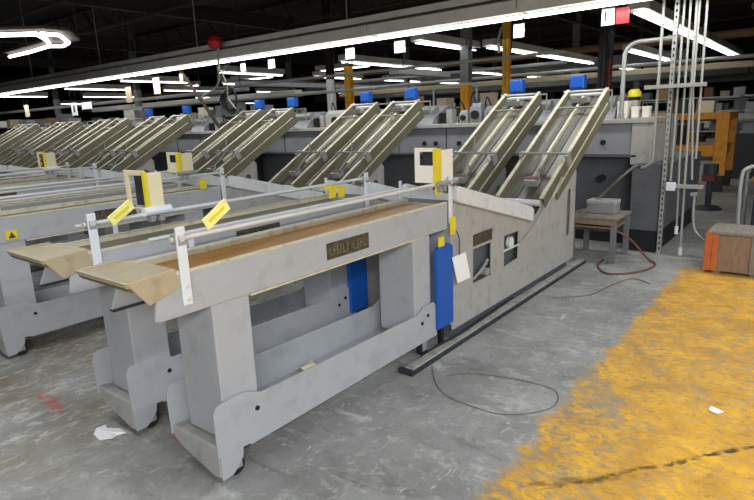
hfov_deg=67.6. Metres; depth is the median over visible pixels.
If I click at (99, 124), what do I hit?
conveyor
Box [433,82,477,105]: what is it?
pipe
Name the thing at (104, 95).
fluorescent light
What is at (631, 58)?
duct
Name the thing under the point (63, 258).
tray
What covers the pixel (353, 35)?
fluorescent light
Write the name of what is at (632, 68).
fluorescent light
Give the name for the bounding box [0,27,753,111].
pipe
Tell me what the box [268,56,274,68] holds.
hanging sign
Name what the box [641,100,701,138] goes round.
storage rack
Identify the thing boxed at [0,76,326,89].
trim
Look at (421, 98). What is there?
carton
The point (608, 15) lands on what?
hanging sign
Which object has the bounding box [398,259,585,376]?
rail
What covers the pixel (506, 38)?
column
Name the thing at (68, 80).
fluorescent light
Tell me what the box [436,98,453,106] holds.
carton
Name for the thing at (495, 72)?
fluorescent light
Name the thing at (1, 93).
fluorescent light
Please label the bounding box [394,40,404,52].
hanging sign
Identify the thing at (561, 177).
cable
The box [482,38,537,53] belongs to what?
fluorescent light
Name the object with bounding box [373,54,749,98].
duct
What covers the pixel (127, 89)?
hanging sign
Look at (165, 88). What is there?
fluorescent light
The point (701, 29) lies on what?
fluorescent light
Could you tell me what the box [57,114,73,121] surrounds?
carton
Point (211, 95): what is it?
fluorescent light
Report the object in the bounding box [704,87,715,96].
carton
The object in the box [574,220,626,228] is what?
shelf
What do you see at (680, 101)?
box
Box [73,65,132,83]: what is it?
fluorescent light
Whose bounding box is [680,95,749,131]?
storage rack
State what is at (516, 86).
control box
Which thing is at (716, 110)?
shelf
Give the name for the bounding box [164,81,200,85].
fluorescent light
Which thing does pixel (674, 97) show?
column
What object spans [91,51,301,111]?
duct
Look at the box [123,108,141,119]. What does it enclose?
carton
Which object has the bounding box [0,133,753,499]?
floor
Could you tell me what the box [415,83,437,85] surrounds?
fluorescent light
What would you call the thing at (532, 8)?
fluorescent light
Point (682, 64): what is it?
fluorescent light
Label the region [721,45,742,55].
fluorescent light
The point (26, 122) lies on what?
carton
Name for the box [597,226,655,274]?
hose
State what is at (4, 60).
trim
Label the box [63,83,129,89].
fluorescent light
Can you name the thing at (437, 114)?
head
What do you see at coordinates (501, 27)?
pipe
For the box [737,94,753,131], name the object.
storage rack
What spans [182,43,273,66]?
fluorescent light
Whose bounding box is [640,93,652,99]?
carton
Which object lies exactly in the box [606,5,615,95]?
column
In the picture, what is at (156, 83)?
hanging sign
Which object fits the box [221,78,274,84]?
fluorescent light
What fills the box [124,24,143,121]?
column
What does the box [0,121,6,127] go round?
carton
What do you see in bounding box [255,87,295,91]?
fluorescent light
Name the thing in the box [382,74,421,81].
fluorescent light
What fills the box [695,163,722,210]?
stand
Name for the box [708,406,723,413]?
paper scrap
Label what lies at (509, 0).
pipe
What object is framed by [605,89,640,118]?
head
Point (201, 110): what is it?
carton
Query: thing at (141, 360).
conveyor
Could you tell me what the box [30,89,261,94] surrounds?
trim
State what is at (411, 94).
control box
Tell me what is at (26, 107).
hanging sign
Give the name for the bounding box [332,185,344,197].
tag
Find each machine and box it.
[95,115,700,252]
[731,101,753,178]
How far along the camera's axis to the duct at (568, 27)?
25.43 m
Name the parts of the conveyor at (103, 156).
pressure arm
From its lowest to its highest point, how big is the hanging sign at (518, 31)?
0.454 m
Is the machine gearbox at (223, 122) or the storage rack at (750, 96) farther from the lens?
the storage rack at (750, 96)
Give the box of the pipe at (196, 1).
[0,0,207,54]
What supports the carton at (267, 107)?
on the storage rack at (231, 115)
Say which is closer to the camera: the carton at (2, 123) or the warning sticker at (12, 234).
the warning sticker at (12, 234)
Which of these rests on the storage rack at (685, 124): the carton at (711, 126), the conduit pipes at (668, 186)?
the carton at (711, 126)
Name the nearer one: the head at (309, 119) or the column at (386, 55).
the head at (309, 119)
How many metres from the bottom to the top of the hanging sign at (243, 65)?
0.434 m
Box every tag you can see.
[196,180,206,188]
[322,186,335,198]
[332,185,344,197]
[452,252,469,282]
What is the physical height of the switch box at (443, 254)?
0.915 m
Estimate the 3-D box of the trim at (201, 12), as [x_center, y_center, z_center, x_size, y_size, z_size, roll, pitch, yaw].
[0.561,-8.334,22.282,0.180,0.390,50.000,8,17,37]
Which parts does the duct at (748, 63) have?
drop rod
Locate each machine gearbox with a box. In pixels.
[220,115,228,126]
[325,102,344,126]
[458,101,469,122]
[470,93,487,122]
[484,97,493,117]
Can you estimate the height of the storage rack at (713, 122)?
2.100 m
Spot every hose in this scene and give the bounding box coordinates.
[419,297,513,357]
[575,164,640,218]
[597,226,655,274]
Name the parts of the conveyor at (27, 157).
rail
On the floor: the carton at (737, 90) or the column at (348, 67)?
the column at (348, 67)
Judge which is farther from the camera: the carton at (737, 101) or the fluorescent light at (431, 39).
the carton at (737, 101)
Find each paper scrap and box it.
[94,424,125,439]
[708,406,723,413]
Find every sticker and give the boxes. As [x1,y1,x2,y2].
[5,230,17,239]
[450,216,455,234]
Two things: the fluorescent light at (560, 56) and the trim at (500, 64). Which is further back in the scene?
the trim at (500, 64)
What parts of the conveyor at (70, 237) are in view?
name plate, guide rod, rail, guide rod, panel, rail, leg, bracket post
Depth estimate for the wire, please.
3.73 m
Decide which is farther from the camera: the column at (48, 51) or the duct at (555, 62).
the column at (48, 51)
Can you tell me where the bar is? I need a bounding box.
[179,69,220,128]
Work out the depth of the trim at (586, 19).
20.23 m
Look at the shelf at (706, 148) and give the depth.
12.25 m
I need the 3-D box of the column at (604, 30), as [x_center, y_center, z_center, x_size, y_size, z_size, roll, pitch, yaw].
[3.566,-3.230,8.865,0.176,5.599,0.176,8,17,37]
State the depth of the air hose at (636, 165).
6.86 m
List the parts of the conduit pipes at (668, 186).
strut post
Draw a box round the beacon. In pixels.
[628,89,640,100]
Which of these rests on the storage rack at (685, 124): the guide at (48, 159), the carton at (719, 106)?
the carton at (719, 106)
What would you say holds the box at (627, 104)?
on the machine at (618, 145)
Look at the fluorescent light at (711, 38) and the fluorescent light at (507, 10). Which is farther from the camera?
the fluorescent light at (711, 38)
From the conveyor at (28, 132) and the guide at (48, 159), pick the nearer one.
the guide at (48, 159)
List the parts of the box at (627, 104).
lid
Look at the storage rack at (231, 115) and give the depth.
16.58 m
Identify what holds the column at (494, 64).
on the floor
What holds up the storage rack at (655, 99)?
on the floor
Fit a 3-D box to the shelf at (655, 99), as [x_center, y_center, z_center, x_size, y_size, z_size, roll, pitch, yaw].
[9.376,-5.419,20.506,2.500,0.040,0.840,8,17,37]
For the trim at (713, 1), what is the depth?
25.07 m
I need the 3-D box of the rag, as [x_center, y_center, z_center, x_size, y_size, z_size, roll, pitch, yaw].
[-0.439,0.778,3.741,0.150,0.061,0.154,-9,15,-28]
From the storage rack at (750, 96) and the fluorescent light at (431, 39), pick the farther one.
the storage rack at (750, 96)
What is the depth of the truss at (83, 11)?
18.01 m
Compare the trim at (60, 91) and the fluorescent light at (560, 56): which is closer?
the fluorescent light at (560, 56)
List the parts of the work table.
leg, leg, leg, leg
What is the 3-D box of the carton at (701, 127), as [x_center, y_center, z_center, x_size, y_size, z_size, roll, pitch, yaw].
[11.015,-4.241,19.381,0.353,0.240,0.506,8,17,37]
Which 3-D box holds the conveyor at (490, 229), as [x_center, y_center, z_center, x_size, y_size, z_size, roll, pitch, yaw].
[1.608,-0.676,6.009,0.568,2.072,3.907,8,17,37]
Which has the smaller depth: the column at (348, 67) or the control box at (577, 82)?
the control box at (577, 82)
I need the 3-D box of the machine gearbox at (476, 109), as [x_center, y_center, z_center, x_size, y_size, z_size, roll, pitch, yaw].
[1.576,-2.242,8.871,0.282,0.454,0.340,8,17,37]
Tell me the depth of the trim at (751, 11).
28.53 m
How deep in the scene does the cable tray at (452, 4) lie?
9.73 m
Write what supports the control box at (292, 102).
on the machine at (618, 145)
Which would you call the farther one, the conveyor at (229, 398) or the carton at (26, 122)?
the carton at (26, 122)
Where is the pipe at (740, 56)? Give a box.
[0,53,753,118]
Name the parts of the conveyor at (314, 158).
pressure arm, rail, slide plate, rail, rail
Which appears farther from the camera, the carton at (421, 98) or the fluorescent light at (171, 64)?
the carton at (421, 98)
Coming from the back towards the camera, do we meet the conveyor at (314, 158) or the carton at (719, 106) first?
the carton at (719, 106)
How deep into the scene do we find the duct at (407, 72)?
15.20 m
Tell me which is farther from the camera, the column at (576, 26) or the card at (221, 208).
the column at (576, 26)
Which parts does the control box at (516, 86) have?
box lid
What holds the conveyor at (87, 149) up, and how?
on the floor
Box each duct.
[0,0,248,113]
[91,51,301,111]
[112,0,375,110]
[217,0,563,88]
[234,12,418,89]
[304,26,688,90]
[315,23,753,101]
[339,0,753,96]
[354,0,566,82]
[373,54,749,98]
[389,0,449,77]
[424,72,753,99]
[555,27,587,75]
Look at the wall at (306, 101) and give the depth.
40.68 m
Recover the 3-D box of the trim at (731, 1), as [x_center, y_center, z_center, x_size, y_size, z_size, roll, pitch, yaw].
[-7.753,-10.581,31.688,67.000,0.748,0.120,8,17,37]
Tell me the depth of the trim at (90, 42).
21.46 m
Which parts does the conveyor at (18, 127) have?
rail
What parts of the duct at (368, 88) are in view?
drop rod, drop rod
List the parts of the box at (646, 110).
lid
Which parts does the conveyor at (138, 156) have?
pressure arm, rail, slide plate, rail, rail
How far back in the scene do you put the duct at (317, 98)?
40.13 m
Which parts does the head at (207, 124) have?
hoop frame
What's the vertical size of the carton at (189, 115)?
0.240 m
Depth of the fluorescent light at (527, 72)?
24.81 m
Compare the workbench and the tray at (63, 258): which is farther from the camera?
the workbench
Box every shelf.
[205,113,266,116]
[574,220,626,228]
[640,99,674,101]
[676,142,730,155]
[681,95,749,98]
[690,130,714,131]
[695,110,738,112]
[697,96,753,99]
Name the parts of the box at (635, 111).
lid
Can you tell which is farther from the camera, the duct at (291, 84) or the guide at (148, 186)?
the duct at (291, 84)
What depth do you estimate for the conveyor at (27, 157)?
15.06 m
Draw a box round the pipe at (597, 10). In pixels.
[588,8,732,61]
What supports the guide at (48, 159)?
attached to the conveyor at (70, 237)
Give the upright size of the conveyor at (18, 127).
2.072 m
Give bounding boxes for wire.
[432,366,558,414]
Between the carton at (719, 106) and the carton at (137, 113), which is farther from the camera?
the carton at (137, 113)
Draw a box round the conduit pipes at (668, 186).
[640,0,708,256]
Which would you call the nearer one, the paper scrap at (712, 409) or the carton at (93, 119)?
the paper scrap at (712, 409)
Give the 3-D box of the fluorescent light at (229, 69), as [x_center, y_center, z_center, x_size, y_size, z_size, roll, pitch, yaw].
[-3.851,-5.556,17.394,0.340,0.264,2.400,8,17,37]
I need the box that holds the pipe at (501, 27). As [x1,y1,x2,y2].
[497,26,502,52]
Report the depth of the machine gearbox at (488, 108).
8.66 m
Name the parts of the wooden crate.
crate lid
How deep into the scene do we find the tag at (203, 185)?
5.79 m
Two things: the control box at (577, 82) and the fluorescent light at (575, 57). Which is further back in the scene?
the fluorescent light at (575, 57)
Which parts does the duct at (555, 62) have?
drop rod, drop rod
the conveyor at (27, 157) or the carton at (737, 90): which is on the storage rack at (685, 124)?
the carton at (737, 90)
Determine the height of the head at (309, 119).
0.372 m
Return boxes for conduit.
[618,35,679,118]
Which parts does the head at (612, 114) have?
hoop frame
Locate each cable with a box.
[200,48,237,113]
[518,177,561,243]
[562,278,649,297]
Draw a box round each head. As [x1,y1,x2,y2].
[125,121,142,132]
[133,118,142,127]
[169,116,198,130]
[191,114,229,130]
[292,108,326,127]
[417,100,456,124]
[537,93,559,120]
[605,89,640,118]
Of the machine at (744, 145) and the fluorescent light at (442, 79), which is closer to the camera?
the machine at (744, 145)
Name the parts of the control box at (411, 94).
box lid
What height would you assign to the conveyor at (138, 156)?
2.072 m
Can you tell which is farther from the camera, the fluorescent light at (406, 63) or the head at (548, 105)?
the fluorescent light at (406, 63)
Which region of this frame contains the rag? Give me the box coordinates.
[300,360,315,369]
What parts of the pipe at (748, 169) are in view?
pipe frame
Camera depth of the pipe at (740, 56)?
16.75 m
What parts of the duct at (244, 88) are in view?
drop rod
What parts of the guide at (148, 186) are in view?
frame, plate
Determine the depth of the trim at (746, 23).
31.52 m
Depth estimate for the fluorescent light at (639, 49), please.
15.61 m
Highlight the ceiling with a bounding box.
[0,0,753,90]
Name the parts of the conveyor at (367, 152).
pressure arm, rail, slide plate, rail, rail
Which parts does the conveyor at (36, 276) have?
rail, rail, guide rod, guide rod, panel, leg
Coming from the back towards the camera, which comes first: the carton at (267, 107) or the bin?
the carton at (267, 107)
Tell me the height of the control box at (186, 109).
0.575 m
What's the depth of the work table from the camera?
6.83 m
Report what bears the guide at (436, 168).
attached to the conveyor at (229, 398)
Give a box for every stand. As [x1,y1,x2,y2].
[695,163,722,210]
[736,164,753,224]
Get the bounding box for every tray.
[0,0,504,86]
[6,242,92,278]
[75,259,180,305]
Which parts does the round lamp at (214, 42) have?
globe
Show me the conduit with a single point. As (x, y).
(668, 38)
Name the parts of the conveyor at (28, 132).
rail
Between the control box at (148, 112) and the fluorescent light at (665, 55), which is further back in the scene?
the fluorescent light at (665, 55)
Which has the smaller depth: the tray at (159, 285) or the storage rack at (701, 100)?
the tray at (159, 285)
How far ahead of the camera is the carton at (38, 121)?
24.58 m
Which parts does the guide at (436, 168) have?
frame, plate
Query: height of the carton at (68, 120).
0.218 m
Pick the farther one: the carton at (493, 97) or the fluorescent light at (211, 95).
the fluorescent light at (211, 95)
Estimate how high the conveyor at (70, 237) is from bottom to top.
1.364 m
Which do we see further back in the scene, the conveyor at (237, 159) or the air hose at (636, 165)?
the conveyor at (237, 159)
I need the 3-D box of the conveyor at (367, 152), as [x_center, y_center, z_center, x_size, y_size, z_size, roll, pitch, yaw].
[-0.604,-0.985,7.714,0.568,2.072,3.907,8,17,37]
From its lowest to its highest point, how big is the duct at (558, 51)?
2.850 m
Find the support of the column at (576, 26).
on the floor
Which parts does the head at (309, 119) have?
hoop frame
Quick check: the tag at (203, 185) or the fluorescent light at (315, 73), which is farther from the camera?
the fluorescent light at (315, 73)
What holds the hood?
attached to the machine at (744, 145)
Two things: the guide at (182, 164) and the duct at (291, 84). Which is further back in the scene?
the duct at (291, 84)
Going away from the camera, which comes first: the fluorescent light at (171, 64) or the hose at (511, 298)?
the hose at (511, 298)
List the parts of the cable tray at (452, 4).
drop rod, drop rod, drop rod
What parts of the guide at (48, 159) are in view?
frame, plate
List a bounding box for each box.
[144,109,153,117]
[182,106,191,131]
[254,100,264,108]
[287,97,297,128]
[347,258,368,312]
[360,92,372,102]
[405,88,417,100]
[434,236,452,342]
[510,80,524,93]
[570,75,586,89]
[617,101,630,117]
[631,106,640,117]
[642,106,651,117]
[677,99,696,113]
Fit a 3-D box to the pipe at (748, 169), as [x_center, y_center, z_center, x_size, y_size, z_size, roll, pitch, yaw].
[4.826,-0.500,6.847,0.725,1.103,0.623,8,17,37]
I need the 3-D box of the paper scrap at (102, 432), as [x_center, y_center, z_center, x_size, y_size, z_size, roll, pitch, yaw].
[-1.639,1.109,3.430,0.220,0.013,0.141,8,17,37]
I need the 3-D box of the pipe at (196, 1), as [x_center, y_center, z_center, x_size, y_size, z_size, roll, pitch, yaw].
[-16.275,-6.880,21.309,67.000,0.059,0.059,8,17,37]
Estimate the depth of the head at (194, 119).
13.57 m
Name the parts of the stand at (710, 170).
post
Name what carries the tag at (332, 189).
attached to the conveyor at (141, 360)
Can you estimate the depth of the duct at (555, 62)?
15.87 m
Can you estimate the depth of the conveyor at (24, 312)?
4.82 m
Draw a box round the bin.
[676,126,686,143]
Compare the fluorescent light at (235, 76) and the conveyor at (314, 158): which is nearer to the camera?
the conveyor at (314, 158)
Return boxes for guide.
[36,152,59,173]
[123,170,172,221]
[166,152,197,179]
[414,148,458,194]
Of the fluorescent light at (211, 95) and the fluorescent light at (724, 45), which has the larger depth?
the fluorescent light at (211, 95)
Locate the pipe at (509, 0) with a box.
[0,0,509,87]
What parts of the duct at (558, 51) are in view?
drop rod, drop rod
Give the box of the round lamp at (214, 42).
[207,2,222,49]
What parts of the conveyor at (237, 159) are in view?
pressure arm, rail, slide plate, rail, rail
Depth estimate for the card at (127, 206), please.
3.15 m
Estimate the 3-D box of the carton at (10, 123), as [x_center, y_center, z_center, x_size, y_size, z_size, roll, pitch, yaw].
[-17.016,-5.939,26.409,0.376,0.328,0.506,8,17,37]
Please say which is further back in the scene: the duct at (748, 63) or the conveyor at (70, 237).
the duct at (748, 63)
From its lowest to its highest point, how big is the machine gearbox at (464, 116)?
0.349 m
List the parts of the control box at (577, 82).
box lid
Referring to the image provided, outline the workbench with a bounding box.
[640,111,738,191]
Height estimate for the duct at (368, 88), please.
3.150 m
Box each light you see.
[0,0,79,57]
[0,86,11,95]
[0,92,47,96]
[1,82,45,93]
[34,74,85,89]
[60,100,104,103]
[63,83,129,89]
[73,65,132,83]
[82,91,133,97]
[119,75,188,82]
[122,55,194,75]
[162,86,214,91]
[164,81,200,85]
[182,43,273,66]
[195,94,233,97]
[216,65,284,75]
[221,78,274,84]
[230,75,272,78]
[238,101,253,103]
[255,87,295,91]
[261,23,378,55]
[312,70,362,79]
[315,63,369,70]
[338,54,400,66]
[367,0,526,39]
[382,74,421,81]
[394,59,444,69]
[410,33,479,50]
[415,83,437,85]
[435,79,459,83]
[472,66,501,74]
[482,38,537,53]
[517,0,647,18]
[527,72,553,77]
[528,46,570,59]
[564,52,597,63]
[616,63,640,69]
[622,44,657,56]
[627,0,680,27]
[643,62,701,68]
[646,50,673,60]
[664,16,703,38]
[690,30,719,46]
[707,38,732,52]
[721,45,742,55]
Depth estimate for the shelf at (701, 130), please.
18.96 m
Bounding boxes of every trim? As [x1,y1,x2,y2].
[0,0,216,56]
[0,0,418,79]
[0,36,491,75]
[0,56,432,82]
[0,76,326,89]
[8,0,753,99]
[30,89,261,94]
[33,0,449,76]
[39,0,594,67]
[59,0,753,98]
[100,10,753,98]
[151,22,753,90]
[164,39,753,99]
[246,38,753,92]
[546,11,701,58]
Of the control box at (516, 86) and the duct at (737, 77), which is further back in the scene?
the duct at (737, 77)
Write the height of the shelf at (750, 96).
0.040 m
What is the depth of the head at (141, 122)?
14.56 m
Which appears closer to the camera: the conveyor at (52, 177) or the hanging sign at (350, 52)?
the conveyor at (52, 177)
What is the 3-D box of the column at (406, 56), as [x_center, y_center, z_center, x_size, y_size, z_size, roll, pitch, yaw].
[1.256,-6.545,23.507,0.320,5.599,0.320,8,17,37]
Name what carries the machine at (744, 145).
on the floor
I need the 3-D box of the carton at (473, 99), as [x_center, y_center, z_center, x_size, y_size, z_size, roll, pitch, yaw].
[3.108,-4.819,18.071,0.342,0.370,0.506,8,17,37]
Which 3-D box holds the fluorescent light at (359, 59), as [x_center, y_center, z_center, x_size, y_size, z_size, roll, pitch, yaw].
[-0.166,-5.328,15.789,0.340,0.264,2.400,8,17,37]
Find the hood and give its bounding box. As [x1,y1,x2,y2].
[742,101,753,133]
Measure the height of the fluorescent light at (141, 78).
0.264 m
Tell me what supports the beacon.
on the machine at (618, 145)
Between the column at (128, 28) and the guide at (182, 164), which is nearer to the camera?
the guide at (182, 164)
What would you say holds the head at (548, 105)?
on the machine at (618, 145)
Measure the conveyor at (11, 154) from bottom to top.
2.072 m
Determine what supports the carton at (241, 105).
on the storage rack at (231, 115)
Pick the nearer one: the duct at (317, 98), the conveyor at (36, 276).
the conveyor at (36, 276)
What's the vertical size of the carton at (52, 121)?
0.277 m
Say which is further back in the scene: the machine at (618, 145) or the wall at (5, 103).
the wall at (5, 103)
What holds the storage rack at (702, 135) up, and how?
on the floor
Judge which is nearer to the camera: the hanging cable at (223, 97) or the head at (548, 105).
the head at (548, 105)
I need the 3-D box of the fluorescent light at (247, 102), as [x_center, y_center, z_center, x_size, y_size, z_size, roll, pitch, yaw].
[-9.585,-10.959,41.601,0.340,0.264,2.400,8,17,37]
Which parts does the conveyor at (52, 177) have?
panel, guide rod, bracket post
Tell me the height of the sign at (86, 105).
0.884 m
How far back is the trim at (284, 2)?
20.66 m
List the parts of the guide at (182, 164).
frame, plate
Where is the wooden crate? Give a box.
[702,223,753,276]
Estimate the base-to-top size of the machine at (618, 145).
1.685 m
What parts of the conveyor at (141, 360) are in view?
bracket post, bracket post, leg, panel, rail, panel, guide rod, rail, name plate, leg, bracket post, bracket post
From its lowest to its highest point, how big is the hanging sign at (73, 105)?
1.024 m
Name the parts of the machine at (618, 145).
trim, round knob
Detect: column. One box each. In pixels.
[45,48,61,117]
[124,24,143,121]
[285,53,292,107]
[322,0,336,110]
[340,0,354,109]
[384,52,389,106]
[403,37,409,100]
[460,26,471,112]
[492,50,497,92]
[502,0,510,94]
[550,59,554,98]
[570,10,581,90]
[597,6,609,88]
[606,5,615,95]
[633,19,643,88]
[673,47,679,112]
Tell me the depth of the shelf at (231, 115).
16.55 m
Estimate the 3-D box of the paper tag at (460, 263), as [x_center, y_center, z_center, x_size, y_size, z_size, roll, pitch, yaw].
[0.677,0.141,4.511,0.006,0.230,0.286,8,17,37]
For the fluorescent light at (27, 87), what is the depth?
16.64 m
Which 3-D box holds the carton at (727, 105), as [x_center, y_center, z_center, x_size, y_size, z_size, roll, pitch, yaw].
[13.170,-5.436,21.329,0.321,0.218,0.506,8,17,37]
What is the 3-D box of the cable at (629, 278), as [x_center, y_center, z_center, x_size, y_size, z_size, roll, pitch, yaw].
[2.333,0.395,5.831,1.109,0.012,0.233,-8,14,-21]
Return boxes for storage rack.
[204,113,266,118]
[640,99,674,113]
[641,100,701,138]
[653,100,706,141]
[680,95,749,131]
[689,96,753,141]
[711,98,753,137]
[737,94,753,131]
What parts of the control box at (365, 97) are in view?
box lid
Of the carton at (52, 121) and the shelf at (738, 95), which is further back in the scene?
the carton at (52, 121)
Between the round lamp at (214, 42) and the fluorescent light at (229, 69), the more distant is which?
the fluorescent light at (229, 69)
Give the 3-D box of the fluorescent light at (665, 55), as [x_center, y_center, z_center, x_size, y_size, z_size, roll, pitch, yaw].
[8.972,-6.151,17.769,0.340,0.264,2.400,8,17,37]
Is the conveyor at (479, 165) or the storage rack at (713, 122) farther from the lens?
the storage rack at (713, 122)
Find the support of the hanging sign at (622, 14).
hanging from the cable tray at (452, 4)
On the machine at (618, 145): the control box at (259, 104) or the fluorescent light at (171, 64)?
the control box at (259, 104)
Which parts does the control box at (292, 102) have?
box lid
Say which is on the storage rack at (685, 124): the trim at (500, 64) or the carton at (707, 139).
the carton at (707, 139)
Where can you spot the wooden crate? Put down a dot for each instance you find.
(728, 247)
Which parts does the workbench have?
leg, leg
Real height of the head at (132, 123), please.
0.372 m
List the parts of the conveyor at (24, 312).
leg, rail, rail, guide rod, guide rod, panel, name plate, leg, bracket post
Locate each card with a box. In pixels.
[107,199,134,225]
[202,199,229,229]
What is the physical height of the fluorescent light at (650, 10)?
0.264 m
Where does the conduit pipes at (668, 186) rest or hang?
on the floor
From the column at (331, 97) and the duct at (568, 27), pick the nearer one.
the column at (331, 97)
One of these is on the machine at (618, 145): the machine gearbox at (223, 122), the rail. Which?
the machine gearbox at (223, 122)
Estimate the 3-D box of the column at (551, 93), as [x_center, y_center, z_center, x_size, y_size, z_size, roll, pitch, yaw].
[11.106,-9.770,35.696,0.320,5.599,0.320,8,17,37]
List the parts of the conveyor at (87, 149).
rail, rail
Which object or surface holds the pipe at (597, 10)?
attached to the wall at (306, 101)
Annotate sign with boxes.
[22,92,29,116]
[68,86,77,115]
[79,86,91,109]
[124,79,132,102]
[152,73,160,93]
[241,61,245,71]
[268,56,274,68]
[345,46,354,58]
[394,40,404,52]
[513,23,523,37]
[601,6,614,25]
[616,3,629,23]
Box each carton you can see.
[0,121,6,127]
[6,120,18,126]
[22,120,35,124]
[35,119,45,124]
[45,118,57,124]
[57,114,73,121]
[65,118,80,122]
[91,118,102,123]
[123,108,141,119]
[134,110,151,119]
[180,113,196,118]
[198,107,212,117]
[215,106,226,114]
[227,102,245,114]
[250,105,272,112]
[406,96,423,106]
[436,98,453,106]
[472,94,479,102]
[480,93,497,104]
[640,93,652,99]
[659,89,670,98]
[690,123,703,130]
[700,121,711,127]
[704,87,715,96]
[706,138,714,141]
[709,124,715,129]
[716,103,724,109]
[720,90,731,95]
[724,103,730,109]
[733,87,746,95]
[734,99,749,108]
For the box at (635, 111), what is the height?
0.142 m
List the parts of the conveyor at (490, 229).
warning plate, valve knob, window knob, rail, pressure arm, slide plate, rail, rail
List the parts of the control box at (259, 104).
box lid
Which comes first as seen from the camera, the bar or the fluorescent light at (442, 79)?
the bar
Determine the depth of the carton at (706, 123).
21.61 m
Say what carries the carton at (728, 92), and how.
on the storage rack at (750, 96)
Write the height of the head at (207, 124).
0.372 m
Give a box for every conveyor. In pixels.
[0,114,193,179]
[0,122,66,164]
[0,123,41,157]
[0,124,26,141]
[0,162,70,241]
[0,163,99,265]
[0,167,226,356]
[0,170,181,291]
[3,121,84,167]
[6,172,369,430]
[27,119,111,167]
[40,118,133,169]
[56,109,263,237]
[75,175,452,480]
[80,115,166,169]
[83,107,297,235]
[161,102,380,223]
[200,99,424,216]
[327,92,542,311]
[402,87,609,337]
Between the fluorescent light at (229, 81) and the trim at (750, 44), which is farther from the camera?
the trim at (750, 44)
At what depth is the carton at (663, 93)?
19.67 m
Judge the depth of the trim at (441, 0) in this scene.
21.84 m
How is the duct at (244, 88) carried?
hanging from the ceiling
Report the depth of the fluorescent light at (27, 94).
23.91 m
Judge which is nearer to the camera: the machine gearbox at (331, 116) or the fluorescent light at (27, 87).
the machine gearbox at (331, 116)
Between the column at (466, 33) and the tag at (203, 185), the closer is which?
the tag at (203, 185)
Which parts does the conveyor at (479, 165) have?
pressure arm, rail, slide plate, rail, rail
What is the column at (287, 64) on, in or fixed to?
on the floor
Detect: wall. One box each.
[0,94,212,132]
[213,42,753,133]
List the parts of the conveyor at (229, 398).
bracket post, bracket post, leg, panel, rail, guide rod, panel, guide rod, rail, name plate, bracket post, leg, bracket post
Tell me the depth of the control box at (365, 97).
9.61 m
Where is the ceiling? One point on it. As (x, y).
(8, 8)
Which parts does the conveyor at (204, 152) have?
rail, slide plate, rail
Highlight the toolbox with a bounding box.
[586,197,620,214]
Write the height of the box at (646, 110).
0.142 m
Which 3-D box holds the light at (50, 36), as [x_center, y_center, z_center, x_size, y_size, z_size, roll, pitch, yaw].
[-5.767,-4.555,9.146,1.444,2.430,3.218,-8,14,-22]
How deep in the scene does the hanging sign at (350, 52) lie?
9.29 m
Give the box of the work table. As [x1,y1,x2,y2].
[571,208,631,263]
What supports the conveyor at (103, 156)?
on the floor
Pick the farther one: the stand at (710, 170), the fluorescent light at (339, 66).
the fluorescent light at (339, 66)
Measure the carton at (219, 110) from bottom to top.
0.275 m
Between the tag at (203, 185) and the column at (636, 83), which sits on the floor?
the column at (636, 83)
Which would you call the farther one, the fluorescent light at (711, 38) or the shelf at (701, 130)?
the shelf at (701, 130)
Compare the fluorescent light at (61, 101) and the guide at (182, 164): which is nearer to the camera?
the guide at (182, 164)
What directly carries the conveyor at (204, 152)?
on the floor

